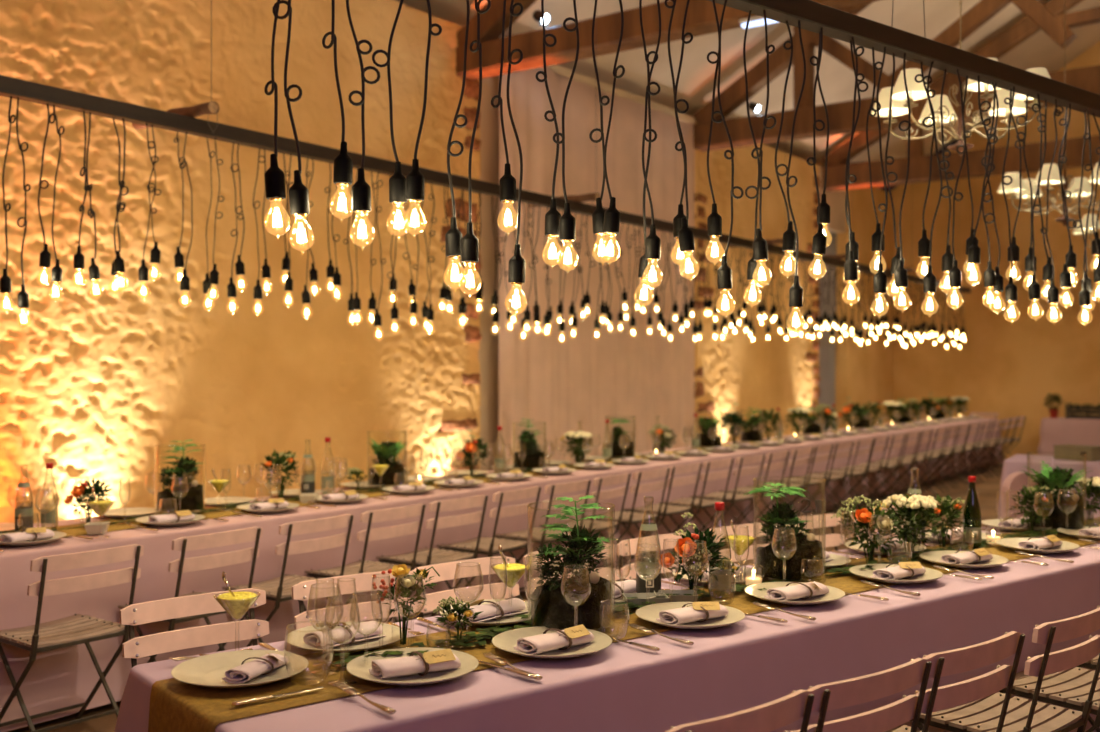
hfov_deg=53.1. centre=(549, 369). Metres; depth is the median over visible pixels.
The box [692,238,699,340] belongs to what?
pendant bulb
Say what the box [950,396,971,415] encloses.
bouquet
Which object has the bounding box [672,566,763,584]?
dinner plate
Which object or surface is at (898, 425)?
dinner plate
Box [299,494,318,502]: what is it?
square bowl
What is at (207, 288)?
socket
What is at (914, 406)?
bouquet
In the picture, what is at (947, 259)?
socket
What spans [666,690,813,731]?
folding chair
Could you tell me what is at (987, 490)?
floor
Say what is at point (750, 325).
socket
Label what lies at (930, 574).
dinner plate
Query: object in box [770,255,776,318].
pendant bulb
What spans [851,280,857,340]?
pendant bulb
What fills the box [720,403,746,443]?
bouquet
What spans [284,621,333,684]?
tumbler
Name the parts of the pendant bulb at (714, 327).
cord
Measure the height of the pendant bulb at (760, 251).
0.941 m
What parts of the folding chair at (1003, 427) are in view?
seat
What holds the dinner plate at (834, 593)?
on the table runner at (175, 705)
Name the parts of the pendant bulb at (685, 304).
cord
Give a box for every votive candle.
[415,473,423,483]
[744,565,762,584]
[985,526,1001,544]
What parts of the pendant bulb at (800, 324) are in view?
cord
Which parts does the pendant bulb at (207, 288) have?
cord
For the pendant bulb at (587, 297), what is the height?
0.806 m
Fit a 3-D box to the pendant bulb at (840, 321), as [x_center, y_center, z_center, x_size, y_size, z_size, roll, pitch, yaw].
[3.469,-0.829,13.131,0.095,0.802,0.059,0,0,-16]
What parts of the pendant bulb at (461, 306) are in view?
cord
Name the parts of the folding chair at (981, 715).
seat rail, seat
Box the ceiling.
[396,0,1099,188]
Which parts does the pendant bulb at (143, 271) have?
cord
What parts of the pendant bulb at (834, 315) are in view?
cord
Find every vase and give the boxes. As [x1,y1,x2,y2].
[154,443,205,514]
[368,431,406,488]
[512,421,545,468]
[527,500,614,634]
[605,416,634,458]
[696,410,721,447]
[753,476,825,583]
[1027,451,1085,533]
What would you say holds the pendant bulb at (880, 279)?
hanging from the beam at (838, 24)
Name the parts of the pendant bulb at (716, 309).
cord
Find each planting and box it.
[157,439,203,511]
[368,437,406,484]
[514,419,544,467]
[607,418,633,456]
[697,416,720,446]
[741,408,763,440]
[803,407,821,433]
[851,405,871,427]
[895,398,910,422]
[929,399,944,418]
[1021,461,1089,528]
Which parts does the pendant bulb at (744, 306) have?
cord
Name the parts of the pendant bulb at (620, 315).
cord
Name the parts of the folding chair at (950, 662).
seat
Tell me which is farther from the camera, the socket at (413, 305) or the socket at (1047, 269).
the socket at (413, 305)
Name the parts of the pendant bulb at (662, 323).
cord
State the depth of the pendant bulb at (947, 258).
4.43 m
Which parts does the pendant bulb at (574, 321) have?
cord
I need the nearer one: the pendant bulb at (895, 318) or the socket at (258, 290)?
the socket at (258, 290)
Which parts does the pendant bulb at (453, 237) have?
bulb, cord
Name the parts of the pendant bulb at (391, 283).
cord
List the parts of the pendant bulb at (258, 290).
cord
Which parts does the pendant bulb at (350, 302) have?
cord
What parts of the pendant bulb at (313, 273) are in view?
cord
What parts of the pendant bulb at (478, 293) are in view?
cord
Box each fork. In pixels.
[128,523,158,530]
[169,648,252,660]
[232,510,261,516]
[307,501,335,506]
[335,682,395,713]
[380,492,408,496]
[386,621,423,634]
[433,485,460,489]
[483,652,542,679]
[486,478,512,482]
[629,623,693,644]
[752,601,815,620]
[860,580,920,595]
[932,565,993,578]
[1015,551,1073,562]
[1078,538,1099,542]
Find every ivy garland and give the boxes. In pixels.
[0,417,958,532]
[333,520,1099,666]
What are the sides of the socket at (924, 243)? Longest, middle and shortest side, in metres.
0.106 x 0.047 x 0.047 m
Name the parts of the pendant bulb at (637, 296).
cord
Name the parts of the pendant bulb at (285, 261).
cord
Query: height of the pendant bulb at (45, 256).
0.852 m
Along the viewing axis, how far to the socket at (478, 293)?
7.52 m
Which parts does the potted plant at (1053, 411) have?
pot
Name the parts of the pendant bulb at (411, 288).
cord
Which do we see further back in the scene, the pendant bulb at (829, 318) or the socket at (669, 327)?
the pendant bulb at (829, 318)
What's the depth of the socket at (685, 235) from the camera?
3.42 m
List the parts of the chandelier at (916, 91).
lamp shade, lamp shade, arm, arm, lamp shade, arm, chain, arm, lamp shade, arm, arm, lamp shade, lamp shade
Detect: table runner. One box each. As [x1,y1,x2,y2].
[0,418,947,545]
[148,517,1099,731]
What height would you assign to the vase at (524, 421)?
0.359 m
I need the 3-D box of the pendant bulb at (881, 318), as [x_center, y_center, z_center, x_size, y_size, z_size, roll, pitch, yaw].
[4.299,-0.878,14.237,0.067,0.703,0.078,0,0,0]
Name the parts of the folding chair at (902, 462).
seat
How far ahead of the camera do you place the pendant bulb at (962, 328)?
17.14 m
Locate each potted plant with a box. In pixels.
[531,495,617,629]
[743,483,822,579]
[1044,393,1064,417]
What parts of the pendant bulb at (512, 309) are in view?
cord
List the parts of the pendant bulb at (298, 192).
cord, bulb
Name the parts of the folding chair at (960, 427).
seat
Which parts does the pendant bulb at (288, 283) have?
cord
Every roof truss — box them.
[455,0,878,79]
[693,0,1099,151]
[819,0,1099,191]
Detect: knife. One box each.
[66,535,92,539]
[207,518,228,520]
[231,687,322,705]
[259,643,278,650]
[300,506,319,508]
[416,617,456,631]
[478,660,533,677]
[611,638,659,650]
[661,580,700,589]
[744,613,787,622]
[831,550,877,558]
[845,592,888,600]
[943,574,982,579]
[982,529,1014,533]
[1009,560,1048,565]
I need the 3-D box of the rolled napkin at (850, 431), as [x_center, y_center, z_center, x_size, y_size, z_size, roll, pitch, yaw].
[3.443,0.719,12.723,0.122,0.061,0.214,0,0,44]
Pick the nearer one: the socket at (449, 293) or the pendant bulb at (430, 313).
the pendant bulb at (430, 313)
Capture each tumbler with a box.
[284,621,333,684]
[426,622,450,648]
[598,599,629,638]
[708,570,735,604]
[799,557,824,582]
[888,540,911,562]
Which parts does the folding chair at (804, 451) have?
seat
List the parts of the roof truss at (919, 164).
king post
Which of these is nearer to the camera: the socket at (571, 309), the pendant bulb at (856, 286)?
the socket at (571, 309)
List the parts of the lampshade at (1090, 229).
lamp shade, lamp shade, arm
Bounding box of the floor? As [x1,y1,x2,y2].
[7,463,1003,731]
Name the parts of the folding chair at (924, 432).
seat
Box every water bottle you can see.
[15,465,32,529]
[41,463,57,528]
[301,440,314,492]
[321,437,334,492]
[494,426,504,472]
[575,421,584,462]
[602,420,611,458]
[636,496,660,592]
[653,426,661,450]
[691,414,699,449]
[708,502,730,597]
[774,408,781,437]
[905,468,924,542]
[963,476,981,549]
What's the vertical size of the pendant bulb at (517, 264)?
1.066 m
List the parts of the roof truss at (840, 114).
king post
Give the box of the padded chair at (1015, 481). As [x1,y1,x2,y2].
[1001,472,1037,518]
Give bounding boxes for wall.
[0,0,481,523]
[478,75,498,470]
[694,121,893,442]
[888,41,1099,459]
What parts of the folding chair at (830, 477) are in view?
seat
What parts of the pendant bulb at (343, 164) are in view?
cord, bulb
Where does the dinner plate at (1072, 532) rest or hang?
on the table runner at (175, 705)
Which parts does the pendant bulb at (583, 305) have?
cord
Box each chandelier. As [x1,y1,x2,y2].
[871,0,1050,155]
[997,0,1099,225]
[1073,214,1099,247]
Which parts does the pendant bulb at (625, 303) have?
cord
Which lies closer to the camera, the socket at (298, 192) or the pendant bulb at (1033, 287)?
the socket at (298, 192)
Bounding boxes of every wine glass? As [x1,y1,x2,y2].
[7,484,26,507]
[35,489,55,514]
[171,477,188,498]
[306,582,343,672]
[324,594,360,683]
[350,591,382,662]
[393,574,425,643]
[453,563,483,635]
[560,564,590,625]
[634,544,661,604]
[682,540,708,576]
[772,528,796,560]
[868,515,891,545]
[1033,492,1053,537]
[1056,489,1076,533]
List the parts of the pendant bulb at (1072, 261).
cord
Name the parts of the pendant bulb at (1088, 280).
cord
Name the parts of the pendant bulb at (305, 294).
cord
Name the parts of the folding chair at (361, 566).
seat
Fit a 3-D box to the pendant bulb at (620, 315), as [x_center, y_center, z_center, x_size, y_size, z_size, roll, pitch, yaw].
[0.574,-0.769,9.088,0.075,0.920,0.065,0,0,0]
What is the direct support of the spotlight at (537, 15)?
attached to the roof truss at (700, 18)
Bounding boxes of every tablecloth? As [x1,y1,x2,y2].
[0,417,1003,731]
[114,509,1099,731]
[998,454,1099,518]
[1037,417,1099,454]
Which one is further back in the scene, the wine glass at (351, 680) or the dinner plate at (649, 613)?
the dinner plate at (649, 613)
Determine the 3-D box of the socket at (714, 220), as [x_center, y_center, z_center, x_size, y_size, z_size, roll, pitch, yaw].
[0.539,-0.492,3.601,0.047,0.106,0.047,-2,2,-30]
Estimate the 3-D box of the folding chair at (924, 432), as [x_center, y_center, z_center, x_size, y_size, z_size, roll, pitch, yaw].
[4.228,1.107,13.035,0.491,0.803,0.460,0,0,35]
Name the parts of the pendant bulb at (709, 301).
cord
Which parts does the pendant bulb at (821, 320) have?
cord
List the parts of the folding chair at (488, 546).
seat, seat rail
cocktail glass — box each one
[87,488,114,537]
[208,469,230,509]
[213,571,260,621]
[371,455,389,490]
[491,545,528,616]
[722,519,755,580]
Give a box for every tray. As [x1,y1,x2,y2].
[622,592,668,608]
[654,590,698,601]
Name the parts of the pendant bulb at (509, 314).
cord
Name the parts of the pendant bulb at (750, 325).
cord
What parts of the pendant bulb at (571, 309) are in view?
cord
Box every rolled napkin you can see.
[0,527,54,541]
[147,510,194,522]
[222,652,287,683]
[249,498,288,509]
[303,621,385,648]
[320,490,358,499]
[369,649,460,678]
[391,482,425,490]
[444,476,474,483]
[457,598,526,621]
[496,470,523,477]
[514,624,594,654]
[542,464,567,471]
[584,460,605,465]
[609,580,635,598]
[620,455,642,461]
[653,451,674,457]
[656,602,728,624]
[685,448,702,453]
[689,564,743,580]
[713,444,730,449]
[739,441,754,446]
[762,439,778,443]
[764,579,828,600]
[784,436,799,440]
[804,434,819,437]
[822,550,831,561]
[823,432,837,435]
[841,429,854,433]
[858,428,869,431]
[862,538,906,550]
[870,562,925,579]
[873,426,885,429]
[888,424,898,427]
[901,422,912,425]
[926,419,936,422]
[931,526,962,539]
[939,548,992,563]
[998,516,1029,527]
[1017,534,1061,549]
[1077,524,1099,536]
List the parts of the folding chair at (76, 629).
seat, seat rail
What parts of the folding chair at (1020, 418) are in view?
seat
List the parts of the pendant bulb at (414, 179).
bulb, cord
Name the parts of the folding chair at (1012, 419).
seat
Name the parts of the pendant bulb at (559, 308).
cord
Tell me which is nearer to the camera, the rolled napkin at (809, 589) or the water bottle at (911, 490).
the rolled napkin at (809, 589)
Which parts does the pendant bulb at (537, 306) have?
cord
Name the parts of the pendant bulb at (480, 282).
cord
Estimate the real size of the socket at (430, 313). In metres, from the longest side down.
0.106 x 0.047 x 0.047 m
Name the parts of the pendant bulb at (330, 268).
cord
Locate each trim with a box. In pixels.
[546,64,694,123]
[819,167,845,232]
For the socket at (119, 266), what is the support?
attached to the pendant bulb at (119, 266)
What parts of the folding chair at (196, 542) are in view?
seat, seat rail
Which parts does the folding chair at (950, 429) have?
seat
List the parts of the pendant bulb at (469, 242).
bulb, cord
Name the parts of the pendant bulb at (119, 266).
cord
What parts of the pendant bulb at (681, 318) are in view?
cord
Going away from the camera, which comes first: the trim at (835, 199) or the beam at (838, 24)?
the beam at (838, 24)
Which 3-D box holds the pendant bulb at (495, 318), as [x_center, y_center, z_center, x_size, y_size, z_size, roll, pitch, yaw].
[-0.381,-0.734,7.697,0.072,0.991,0.078,0,0,-31]
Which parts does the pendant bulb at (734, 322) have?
cord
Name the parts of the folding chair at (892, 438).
seat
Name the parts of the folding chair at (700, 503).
seat, seat rail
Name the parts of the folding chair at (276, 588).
seat, seat rail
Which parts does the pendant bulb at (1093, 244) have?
cord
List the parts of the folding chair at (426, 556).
seat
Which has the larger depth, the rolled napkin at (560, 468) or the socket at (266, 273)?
the rolled napkin at (560, 468)
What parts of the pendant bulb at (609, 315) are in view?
cord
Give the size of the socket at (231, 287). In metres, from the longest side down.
0.106 x 0.047 x 0.047 m
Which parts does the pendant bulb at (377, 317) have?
cord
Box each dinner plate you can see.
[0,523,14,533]
[0,531,66,545]
[104,507,158,517]
[135,514,204,525]
[171,650,308,687]
[206,497,254,505]
[237,502,298,512]
[269,489,322,496]
[286,622,401,652]
[314,494,367,502]
[340,481,385,488]
[346,647,478,684]
[382,486,434,493]
[405,476,438,481]
[434,480,483,486]
[440,599,528,625]
[445,470,488,475]
[486,473,532,479]
[491,465,527,470]
[492,626,611,658]
[532,468,575,473]
[545,460,571,465]
[571,456,608,460]
[573,463,614,468]
[611,459,649,463]
[611,581,655,603]
[636,602,744,628]
[645,455,682,459]
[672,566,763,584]
[676,451,711,455]
[704,448,737,451]
[730,445,761,448]
[744,582,844,604]
[754,442,784,445]
[778,439,806,442]
[799,437,825,439]
[819,434,844,437]
[824,553,850,568]
[836,432,860,434]
[845,540,925,554]
[849,564,942,583]
[854,430,875,432]
[869,428,890,430]
[898,425,918,427]
[919,551,1008,567]
[925,529,990,542]
[981,519,1051,531]
[995,538,1079,552]
[1057,527,1099,539]
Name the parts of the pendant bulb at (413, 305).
cord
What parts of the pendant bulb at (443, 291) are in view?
cord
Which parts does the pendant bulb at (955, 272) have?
cord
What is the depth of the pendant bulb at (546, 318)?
8.18 m
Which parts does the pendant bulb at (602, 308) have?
cord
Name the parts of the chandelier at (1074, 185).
lamp shade, lamp shade, arm, arm, lamp shade, arm, chain, arm, lamp shade, arm, arm, lamp shade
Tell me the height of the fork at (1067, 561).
0.020 m
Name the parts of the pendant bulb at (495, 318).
cord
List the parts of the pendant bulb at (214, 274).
cord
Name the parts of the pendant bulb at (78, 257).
cord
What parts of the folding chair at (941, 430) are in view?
seat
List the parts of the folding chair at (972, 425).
seat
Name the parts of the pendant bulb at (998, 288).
cord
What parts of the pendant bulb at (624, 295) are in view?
cord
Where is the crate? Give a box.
[1065,402,1099,418]
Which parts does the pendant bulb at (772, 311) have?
cord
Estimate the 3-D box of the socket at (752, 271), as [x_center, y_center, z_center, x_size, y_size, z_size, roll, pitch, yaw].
[0.692,-0.357,3.719,0.047,0.106,0.047,2,3,-26]
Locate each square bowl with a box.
[84,522,109,533]
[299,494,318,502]
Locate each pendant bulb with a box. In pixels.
[0,96,15,306]
[16,98,30,321]
[38,103,50,280]
[48,105,64,295]
[72,111,88,282]
[86,112,100,297]
[108,118,128,293]
[114,118,125,285]
[137,124,160,296]
[147,125,160,275]
[174,131,183,282]
[179,131,192,303]
[203,137,214,306]
[209,137,223,296]
[227,142,241,308]
[230,143,244,286]
[252,147,262,313]
[259,148,270,289]
[264,0,289,235]
[272,0,314,241]
[281,153,290,283]
[284,153,293,302]
[301,157,311,315]
[301,158,319,296]
[322,0,352,216]
[325,162,334,288]
[328,185,340,295]
[343,177,355,321]
[346,0,379,237]
[350,167,360,320]
[367,171,377,319]
[372,0,409,236]
[373,171,385,340]
[387,205,398,329]
[388,175,398,300]
[403,0,441,233]
[403,208,417,304]
[410,203,418,326]
[417,182,433,330]
[426,182,436,330]
[438,185,448,309]
[443,0,469,288]
[445,186,459,310]
[456,195,466,319]
[458,0,490,289]
[458,188,466,323]
[474,192,483,310]
[476,194,482,300]
[491,0,517,224]
[491,197,499,312]
[492,197,501,330]
[500,204,512,330]
[507,0,525,310]
[509,202,515,321]
[519,202,527,340]
[524,202,537,329]
[528,204,539,319]
[533,204,540,330]
[536,0,560,260]
[543,206,549,332]
[546,207,552,329]
[553,0,578,267]
[556,209,563,323]
[559,209,567,342]
[569,212,575,320]
[569,212,582,334]
[576,214,586,316]
[583,215,595,314]
[589,0,609,261]
[593,234,601,335]
[599,0,624,258]
[599,235,605,321]
[604,235,612,322]
[604,235,613,329]
[615,235,623,328]
[618,222,627,308]
[623,224,631,322]
[630,226,638,334]
[634,0,657,303]
[635,226,640,310]
[641,228,651,332]
[641,249,646,311]
[642,0,662,286]
[654,278,658,310]
[657,230,666,328]
[660,230,670,333]
[664,0,688,264]
[666,232,672,338]
[673,238,680,319]
[674,0,698,272]
[678,254,688,330]
[680,260,688,325]
[683,253,688,315]
[686,259,693,316]
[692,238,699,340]
[697,240,702,338]
[699,239,708,314]
[705,0,722,261]
[707,240,712,314]
[712,241,717,337]
[713,241,718,320]
[717,0,743,308]
[718,245,724,340]
[723,255,729,331]
[727,249,734,328]
[732,245,740,332]
[735,246,746,317]
[737,246,744,323]
[743,10,770,305]
[744,248,749,331]
[748,248,754,335]
[750,283,754,340]
[751,10,775,282]
[756,282,761,318]
[758,263,766,323]
[762,253,770,338]
[762,260,771,317]
[769,252,775,321]
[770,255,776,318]
[775,21,795,275]
[776,257,783,332]
[777,258,782,331]
[781,255,788,340]
[786,21,805,325]
[786,256,792,324]
[787,256,793,335]
[792,258,797,336]
[794,267,800,321]
[799,261,807,334]
[803,259,806,326]
[804,261,809,336]
[807,28,826,272]
[807,260,811,321]
[810,31,829,234]
[810,261,814,339]
[814,262,821,328]
[814,263,820,336]
[818,266,826,324]
[819,263,826,329]
[825,264,830,330]
[827,267,833,340]
[831,266,839,328]
[832,267,837,325]
[834,266,842,340]
[837,268,844,331]
[842,37,863,298]
[842,282,848,335]
[842,282,850,328]
[843,41,868,279]
[849,302,853,330]
[850,282,857,334]
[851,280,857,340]
[856,286,862,341]
[858,271,862,344]
[858,275,864,340]
[860,273,866,326]
[862,279,869,343]
[866,47,884,268]
[867,272,872,328]
[868,273,872,334]
[870,291,877,338]
[871,47,888,312]
[873,298,878,328]
[878,294,881,332]
[880,294,884,321]
[883,277,890,334]
[883,279,888,343]
[884,281,887,326]
[885,53,903,291]
[888,277,892,338]
[890,283,896,327]
[892,278,898,337]
[892,287,899,329]
[894,53,910,305]
[898,289,904,344]
[899,289,902,340]
[903,289,908,346]
[904,288,907,334]
[907,281,912,337]
[910,281,912,340]
[911,281,917,343]
[913,282,917,335]
[914,62,935,276]
[917,282,921,335]
[919,283,925,340]
[920,284,923,328]
[921,62,952,312]
[923,295,927,336]
[927,295,932,337]
[931,296,937,336]
[933,289,936,344]
[934,292,938,335]
[938,287,942,340]
[940,69,953,287]
[942,287,944,337]
[945,289,947,346]
[948,291,952,335]
[949,69,965,303]
[950,291,954,343]
[950,292,955,344]
[954,290,958,332]
[958,291,961,347]
[959,291,964,336]
[959,293,966,340]
[962,76,978,274]
[965,75,997,282]
[981,81,998,302]
[984,83,1005,306]
[1002,86,1018,321]
[1004,89,1021,276]
[1015,94,1036,283]
[1028,94,1042,319]
[1034,99,1052,295]
[1040,99,1063,317]
[1058,103,1076,304]
[1059,106,1076,284]
[1073,111,1091,310]
[1079,109,1093,319]
[1091,114,1099,266]
[1092,147,1099,295]
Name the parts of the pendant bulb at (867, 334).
cord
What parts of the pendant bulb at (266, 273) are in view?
cord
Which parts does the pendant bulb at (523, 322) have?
cord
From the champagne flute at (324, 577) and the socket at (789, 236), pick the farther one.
the socket at (789, 236)
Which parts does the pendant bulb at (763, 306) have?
cord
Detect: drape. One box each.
[498,67,694,464]
[818,230,836,430]
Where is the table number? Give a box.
[801,498,823,541]
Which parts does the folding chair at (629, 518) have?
seat, seat rail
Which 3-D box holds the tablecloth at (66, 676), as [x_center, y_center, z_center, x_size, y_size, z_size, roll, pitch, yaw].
[1.808,1.114,10.807,1.015,0.712,17.202,0,0,36]
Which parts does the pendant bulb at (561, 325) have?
cord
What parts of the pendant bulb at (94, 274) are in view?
cord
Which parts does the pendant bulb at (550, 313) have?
cord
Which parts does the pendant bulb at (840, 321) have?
cord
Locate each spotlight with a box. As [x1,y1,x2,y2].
[533,10,549,27]
[749,102,760,114]
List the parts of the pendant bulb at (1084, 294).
cord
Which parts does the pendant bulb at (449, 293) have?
cord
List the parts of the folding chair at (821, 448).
seat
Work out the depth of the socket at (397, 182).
2.85 m
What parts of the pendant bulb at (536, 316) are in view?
cord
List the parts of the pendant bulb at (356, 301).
cord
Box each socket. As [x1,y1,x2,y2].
[0,269,11,292]
[17,284,28,307]
[39,244,50,266]
[51,259,62,282]
[74,246,83,268]
[88,258,99,279]
[111,257,120,275]
[114,251,124,272]
[138,259,148,280]
[150,242,160,262]
[174,247,183,267]
[180,269,189,290]
[203,273,212,293]
[209,264,218,283]
[227,277,235,296]
[235,255,244,274]
[254,279,262,298]
[262,259,270,277]
[265,154,285,198]
[282,252,290,270]
[284,272,292,290]
[288,170,309,214]
[302,285,310,302]
[309,263,317,281]
[327,260,334,277]
[333,141,352,184]
[333,267,340,284]
[348,293,355,310]
[352,168,370,211]
[353,292,360,309]
[368,292,375,309]
[373,309,381,325]
[389,161,406,202]
[389,273,396,289]
[391,302,398,318]
[406,159,423,200]
[408,279,415,295]
[410,297,417,312]
[422,301,428,317]
[426,304,433,320]
[439,283,446,298]
[445,217,462,256]
[445,285,451,300]
[458,298,464,313]
[461,222,478,262]
[462,297,466,312]
[475,284,481,299]
[476,276,482,290]
[491,290,497,304]
[492,307,498,321]
[499,163,515,201]
[507,307,512,319]
[508,244,525,282]
[509,297,515,311]
[521,318,527,327]
[524,306,530,320]
[533,300,539,313]
[533,308,539,322]
[544,310,549,324]
[545,199,560,235]
[548,306,552,320]
[557,300,562,313]
[559,203,575,240]
[559,317,564,331]
[569,301,574,314]
[571,313,577,326]
[580,295,586,307]
[584,290,589,303]
[592,198,604,233]
[594,315,599,328]
[600,301,605,313]
[603,197,619,233]
[606,308,612,321]
[618,308,623,320]
[622,288,627,300]
[623,301,628,310]
[630,314,635,325]
[638,254,654,278]
[641,292,646,303]
[645,224,660,258]
[647,313,651,324]
[654,291,658,302]
[657,309,662,320]
[660,315,665,326]
[667,320,672,331]
[673,204,687,237]
[673,301,677,312]
[678,217,694,251]
[679,312,683,323]
[684,300,688,311]
[684,307,688,318]
[689,297,693,308]
[693,322,697,332]
[697,320,702,331]
[704,297,708,307]
[707,203,721,235]
[708,296,711,307]
[712,320,716,330]
[713,302,718,313]
[717,256,731,288]
[720,321,724,331]
[723,314,727,324]
[729,309,733,319]
[732,315,736,325]
[737,306,741,316]
[742,298,746,308]
[744,315,748,324]
[747,257,761,279]
[748,319,752,328]
[753,228,767,260]
[757,302,761,311]
[762,302,765,311]
[766,323,769,332]
[770,305,774,315]
[777,315,781,325]
[782,221,795,251]
[784,324,788,333]
[789,276,802,306]
[790,319,793,328]
[796,309,800,318]
[807,306,811,315]
[811,323,814,332]
[812,223,826,254]
[817,194,829,223]
[819,315,823,323]
[830,326,833,335]
[832,311,835,320]
[843,314,846,322]
[844,250,857,279]
[845,232,858,260]
[872,223,884,251]
[873,264,886,292]
[890,247,903,274]
[894,259,907,287]
[918,229,929,256]
[923,265,935,292]
[942,245,953,270]
[949,260,960,286]
[966,229,977,254]
[968,237,980,263]
[984,261,995,286]
[991,266,1002,291]
[1005,276,1017,301]
[1008,237,1019,261]
[1025,247,1036,271]
[1028,274,1040,298]
[1042,257,1052,280]
[1047,279,1058,302]
[1060,264,1071,287]
[1065,245,1076,267]
[1079,282,1089,305]
[1081,271,1091,292]
[1091,232,1099,254]
[1093,259,1099,281]
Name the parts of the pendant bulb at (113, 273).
cord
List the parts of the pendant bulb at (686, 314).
cord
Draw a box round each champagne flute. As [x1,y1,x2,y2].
[313,577,335,666]
[334,577,356,665]
[371,574,391,628]
[489,556,506,611]
[524,556,542,601]
[614,538,630,606]
[662,539,679,597]
[840,511,854,568]
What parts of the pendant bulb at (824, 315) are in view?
cord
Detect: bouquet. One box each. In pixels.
[64,469,113,522]
[261,449,299,496]
[345,467,367,488]
[372,564,439,644]
[433,596,483,639]
[455,429,490,475]
[559,430,592,462]
[647,424,676,451]
[659,512,728,591]
[716,559,741,576]
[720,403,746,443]
[758,408,780,439]
[786,407,811,435]
[812,403,838,432]
[831,495,902,562]
[837,397,863,428]
[864,401,882,426]
[874,493,940,554]
[881,401,904,424]
[903,397,922,421]
[919,392,939,418]
[923,494,965,546]
[938,397,954,414]
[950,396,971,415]
[1009,484,1052,530]
[1071,477,1099,519]
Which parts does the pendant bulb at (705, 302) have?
cord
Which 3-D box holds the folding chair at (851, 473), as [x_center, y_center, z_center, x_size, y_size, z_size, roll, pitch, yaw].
[3.022,1.107,11.313,0.491,0.803,0.460,0,0,37]
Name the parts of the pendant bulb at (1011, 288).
cord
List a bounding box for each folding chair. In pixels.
[0,544,143,731]
[118,527,262,707]
[120,588,268,666]
[223,514,353,646]
[291,571,419,628]
[305,504,425,621]
[376,495,487,622]
[412,556,518,617]
[437,486,540,599]
[495,480,590,590]
[523,543,619,593]
[539,473,630,580]
[584,468,669,580]
[616,532,695,580]
[620,463,701,574]
[656,458,733,562]
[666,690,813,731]
[690,454,764,544]
[704,522,769,563]
[719,450,789,543]
[747,447,813,532]
[769,444,832,532]
[791,441,853,521]
[796,513,844,549]
[798,658,931,731]
[813,438,873,514]
[832,436,888,510]
[850,434,905,506]
[851,505,902,539]
[866,431,919,500]
[882,429,932,496]
[885,631,1024,731]
[898,428,947,495]
[910,426,957,491]
[910,605,1099,731]
[922,424,969,487]
[938,423,979,484]
[947,421,990,480]
[959,420,1001,477]
[969,412,998,417]
[969,418,1010,473]
[978,417,1017,468]
[986,416,1025,467]
[999,667,1099,731]
[1076,653,1099,669]
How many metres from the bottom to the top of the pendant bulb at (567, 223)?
0.936 m
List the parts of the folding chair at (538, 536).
seat, seat rail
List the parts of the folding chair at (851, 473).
seat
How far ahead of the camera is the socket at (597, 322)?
8.82 m
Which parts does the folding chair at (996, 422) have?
seat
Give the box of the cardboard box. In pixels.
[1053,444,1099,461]
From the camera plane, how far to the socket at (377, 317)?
6.73 m
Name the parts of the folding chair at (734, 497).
seat, seat rail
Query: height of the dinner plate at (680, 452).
0.024 m
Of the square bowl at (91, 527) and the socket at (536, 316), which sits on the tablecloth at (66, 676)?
the square bowl at (91, 527)
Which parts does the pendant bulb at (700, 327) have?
cord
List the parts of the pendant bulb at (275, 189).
cord, bulb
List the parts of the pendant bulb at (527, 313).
cord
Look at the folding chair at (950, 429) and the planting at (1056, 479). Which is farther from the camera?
the folding chair at (950, 429)
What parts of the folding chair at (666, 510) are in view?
seat, seat rail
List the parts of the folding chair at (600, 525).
seat, seat rail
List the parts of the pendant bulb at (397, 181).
cord, bulb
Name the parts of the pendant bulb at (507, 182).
cord, bulb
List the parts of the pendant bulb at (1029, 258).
cord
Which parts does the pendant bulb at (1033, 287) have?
cord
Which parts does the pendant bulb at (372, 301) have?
cord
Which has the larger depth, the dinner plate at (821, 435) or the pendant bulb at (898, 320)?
the pendant bulb at (898, 320)
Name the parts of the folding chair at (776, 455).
seat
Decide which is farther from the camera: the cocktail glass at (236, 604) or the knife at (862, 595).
the knife at (862, 595)
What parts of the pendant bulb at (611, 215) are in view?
bulb, cord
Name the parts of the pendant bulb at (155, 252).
cord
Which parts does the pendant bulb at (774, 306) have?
cord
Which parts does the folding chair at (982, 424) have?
seat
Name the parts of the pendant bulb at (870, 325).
cord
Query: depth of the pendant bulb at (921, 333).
15.46 m
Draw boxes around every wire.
[208,0,217,132]
[785,95,785,230]
[892,0,924,61]
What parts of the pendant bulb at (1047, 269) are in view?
cord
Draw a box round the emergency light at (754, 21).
[739,16,777,28]
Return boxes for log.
[132,101,218,129]
[527,193,599,207]
[729,238,782,247]
[799,254,844,261]
[864,268,913,274]
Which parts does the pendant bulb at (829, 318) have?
cord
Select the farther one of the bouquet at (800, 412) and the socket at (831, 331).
the socket at (831, 331)
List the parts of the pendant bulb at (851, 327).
cord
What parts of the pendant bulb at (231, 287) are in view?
cord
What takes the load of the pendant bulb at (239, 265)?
hanging from the beam at (24, 90)
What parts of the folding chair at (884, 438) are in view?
seat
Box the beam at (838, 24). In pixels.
[708,0,1099,117]
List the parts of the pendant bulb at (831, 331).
cord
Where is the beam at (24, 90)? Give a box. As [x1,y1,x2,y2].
[0,75,970,292]
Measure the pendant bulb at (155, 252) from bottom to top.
0.788 m

